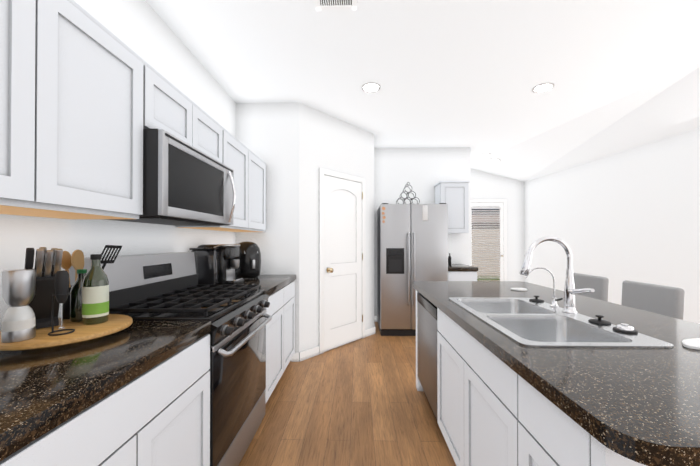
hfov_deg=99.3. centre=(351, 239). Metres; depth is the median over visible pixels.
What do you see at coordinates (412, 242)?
refrigerator
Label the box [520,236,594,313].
faucet
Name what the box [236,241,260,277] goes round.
air fryer
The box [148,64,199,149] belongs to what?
upper cabinet
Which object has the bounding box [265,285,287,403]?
base cabinet
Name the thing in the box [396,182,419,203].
wine rack
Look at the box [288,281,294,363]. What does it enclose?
base cabinet
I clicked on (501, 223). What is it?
window
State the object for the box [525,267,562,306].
filter faucet
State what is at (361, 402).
floor
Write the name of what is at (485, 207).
headrail
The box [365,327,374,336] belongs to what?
baseboard
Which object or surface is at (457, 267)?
countertop
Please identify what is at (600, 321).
stopper
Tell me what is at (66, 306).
pot
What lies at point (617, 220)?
wall
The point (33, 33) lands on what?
upper cabinet
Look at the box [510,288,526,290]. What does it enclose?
coaster
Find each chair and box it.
[573,273,608,301]
[621,280,684,319]
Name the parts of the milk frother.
handle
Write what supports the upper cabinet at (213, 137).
attached to the wall at (19, 234)
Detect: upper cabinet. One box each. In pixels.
[0,0,67,215]
[34,0,147,218]
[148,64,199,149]
[176,132,251,231]
[200,108,227,166]
[252,152,265,231]
[434,181,469,233]
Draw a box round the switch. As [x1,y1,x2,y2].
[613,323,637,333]
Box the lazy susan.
[0,314,132,350]
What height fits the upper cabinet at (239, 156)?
0.728 m
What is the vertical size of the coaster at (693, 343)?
0.009 m
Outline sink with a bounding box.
[449,297,673,347]
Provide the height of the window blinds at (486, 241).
1.593 m
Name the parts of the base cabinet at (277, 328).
door, drawer, drawer, door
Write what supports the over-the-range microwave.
attached to the upper cabinet at (170, 110)
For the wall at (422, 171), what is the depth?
4.69 m
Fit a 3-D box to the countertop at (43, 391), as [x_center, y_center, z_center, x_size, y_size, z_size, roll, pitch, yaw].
[-0.946,0.384,1.240,0.646,0.050,3.821,0,0,1]
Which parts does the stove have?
knob, door, panel, knob, drawer, handle, knob, knob, knob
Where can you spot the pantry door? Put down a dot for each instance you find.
(343, 260)
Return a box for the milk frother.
[48,270,74,335]
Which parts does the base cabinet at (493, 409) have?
door, door, drawer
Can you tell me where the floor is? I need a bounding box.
[238,322,455,465]
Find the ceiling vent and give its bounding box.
[315,0,356,10]
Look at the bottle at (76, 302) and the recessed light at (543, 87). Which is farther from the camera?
the recessed light at (543, 87)
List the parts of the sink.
bowl, bowl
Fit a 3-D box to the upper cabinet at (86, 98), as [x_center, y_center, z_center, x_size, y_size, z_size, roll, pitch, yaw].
[-1.103,-0.458,1.079,0.340,0.728,0.509,0,0,1]
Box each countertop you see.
[0,275,295,460]
[413,281,699,465]
[448,264,477,270]
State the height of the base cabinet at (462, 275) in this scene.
0.864 m
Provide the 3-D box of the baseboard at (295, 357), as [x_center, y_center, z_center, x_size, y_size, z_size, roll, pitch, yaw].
[-0.595,1.239,3.134,0.088,0.095,0.013,0,0,1]
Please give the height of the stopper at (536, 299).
0.030 m
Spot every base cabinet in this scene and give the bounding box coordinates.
[0,334,209,465]
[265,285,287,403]
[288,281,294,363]
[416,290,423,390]
[437,308,645,465]
[448,271,476,280]
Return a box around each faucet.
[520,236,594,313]
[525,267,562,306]
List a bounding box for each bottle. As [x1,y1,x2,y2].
[70,269,86,321]
[82,254,108,324]
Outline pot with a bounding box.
[62,285,71,318]
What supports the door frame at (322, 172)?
attached to the wall at (294, 147)
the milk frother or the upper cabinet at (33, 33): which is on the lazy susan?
the milk frother
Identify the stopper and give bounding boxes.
[529,296,543,301]
[588,315,610,324]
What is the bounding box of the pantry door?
[324,175,361,351]
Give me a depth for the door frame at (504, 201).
5.89 m
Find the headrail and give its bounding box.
[472,207,499,208]
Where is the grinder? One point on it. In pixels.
(18, 295)
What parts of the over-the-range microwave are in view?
handle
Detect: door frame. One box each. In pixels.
[319,168,364,353]
[471,199,506,280]
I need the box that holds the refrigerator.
[377,203,447,335]
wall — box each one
[0,0,235,330]
[236,103,373,360]
[374,148,470,315]
[471,169,523,281]
[524,129,699,323]
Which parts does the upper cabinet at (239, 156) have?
door, door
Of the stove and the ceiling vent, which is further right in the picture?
the ceiling vent
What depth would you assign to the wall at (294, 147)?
3.17 m
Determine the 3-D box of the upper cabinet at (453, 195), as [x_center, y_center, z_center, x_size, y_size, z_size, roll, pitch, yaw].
[1.512,-0.475,4.504,0.431,0.760,0.332,0,0,1]
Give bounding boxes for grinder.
[1,269,35,342]
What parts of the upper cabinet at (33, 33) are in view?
door, door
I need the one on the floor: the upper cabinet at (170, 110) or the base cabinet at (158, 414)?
the base cabinet at (158, 414)
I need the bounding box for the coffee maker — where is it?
[189,244,243,284]
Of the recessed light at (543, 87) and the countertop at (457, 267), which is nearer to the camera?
the recessed light at (543, 87)
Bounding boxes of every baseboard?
[291,352,298,361]
[299,346,318,360]
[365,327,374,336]
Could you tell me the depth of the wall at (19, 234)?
1.75 m
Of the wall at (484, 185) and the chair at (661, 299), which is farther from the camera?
the wall at (484, 185)
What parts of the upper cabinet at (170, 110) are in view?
door, door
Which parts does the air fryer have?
handle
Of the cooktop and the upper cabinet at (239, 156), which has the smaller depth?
the cooktop
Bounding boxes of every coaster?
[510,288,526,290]
[682,338,699,349]
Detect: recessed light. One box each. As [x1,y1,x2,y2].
[362,82,380,92]
[532,83,553,92]
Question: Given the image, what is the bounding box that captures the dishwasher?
[417,293,443,436]
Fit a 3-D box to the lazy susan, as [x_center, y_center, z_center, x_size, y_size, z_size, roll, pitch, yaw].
[-1.071,0.342,1.117,0.400,0.030,0.400,0,0,1]
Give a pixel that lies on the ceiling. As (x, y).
(622, 75)
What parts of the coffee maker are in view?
tank lid, tank, lid handle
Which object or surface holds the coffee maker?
on the countertop at (43, 391)
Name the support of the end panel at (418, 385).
on the floor
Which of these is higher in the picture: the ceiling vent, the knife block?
the ceiling vent
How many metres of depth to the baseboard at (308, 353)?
3.22 m
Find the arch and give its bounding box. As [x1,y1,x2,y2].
[331,187,355,195]
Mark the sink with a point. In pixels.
(524, 321)
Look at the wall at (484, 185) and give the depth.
5.91 m
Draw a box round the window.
[471,203,503,280]
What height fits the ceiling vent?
0.011 m
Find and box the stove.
[70,252,271,465]
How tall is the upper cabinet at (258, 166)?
0.728 m
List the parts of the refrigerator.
dispenser panel, door, handle, handle, door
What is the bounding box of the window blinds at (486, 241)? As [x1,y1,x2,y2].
[472,210,499,280]
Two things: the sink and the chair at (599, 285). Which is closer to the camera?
the sink
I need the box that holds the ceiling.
[145,0,699,181]
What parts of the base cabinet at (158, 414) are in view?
drawer, door, door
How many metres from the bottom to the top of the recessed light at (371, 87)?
0.007 m
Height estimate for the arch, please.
0.066 m
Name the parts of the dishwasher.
panel, door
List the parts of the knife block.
handle, handle, handle, handle, handle, handle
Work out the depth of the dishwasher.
2.15 m
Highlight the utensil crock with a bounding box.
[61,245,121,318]
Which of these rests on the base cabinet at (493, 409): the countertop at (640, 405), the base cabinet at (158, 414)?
the countertop at (640, 405)
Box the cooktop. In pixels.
[116,289,263,321]
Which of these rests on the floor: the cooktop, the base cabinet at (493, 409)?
the base cabinet at (493, 409)
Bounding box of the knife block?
[24,247,62,328]
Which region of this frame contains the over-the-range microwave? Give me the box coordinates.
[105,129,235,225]
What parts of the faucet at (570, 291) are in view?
lever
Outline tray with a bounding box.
[226,278,242,281]
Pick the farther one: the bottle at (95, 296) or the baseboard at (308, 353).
the baseboard at (308, 353)
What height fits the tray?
0.010 m

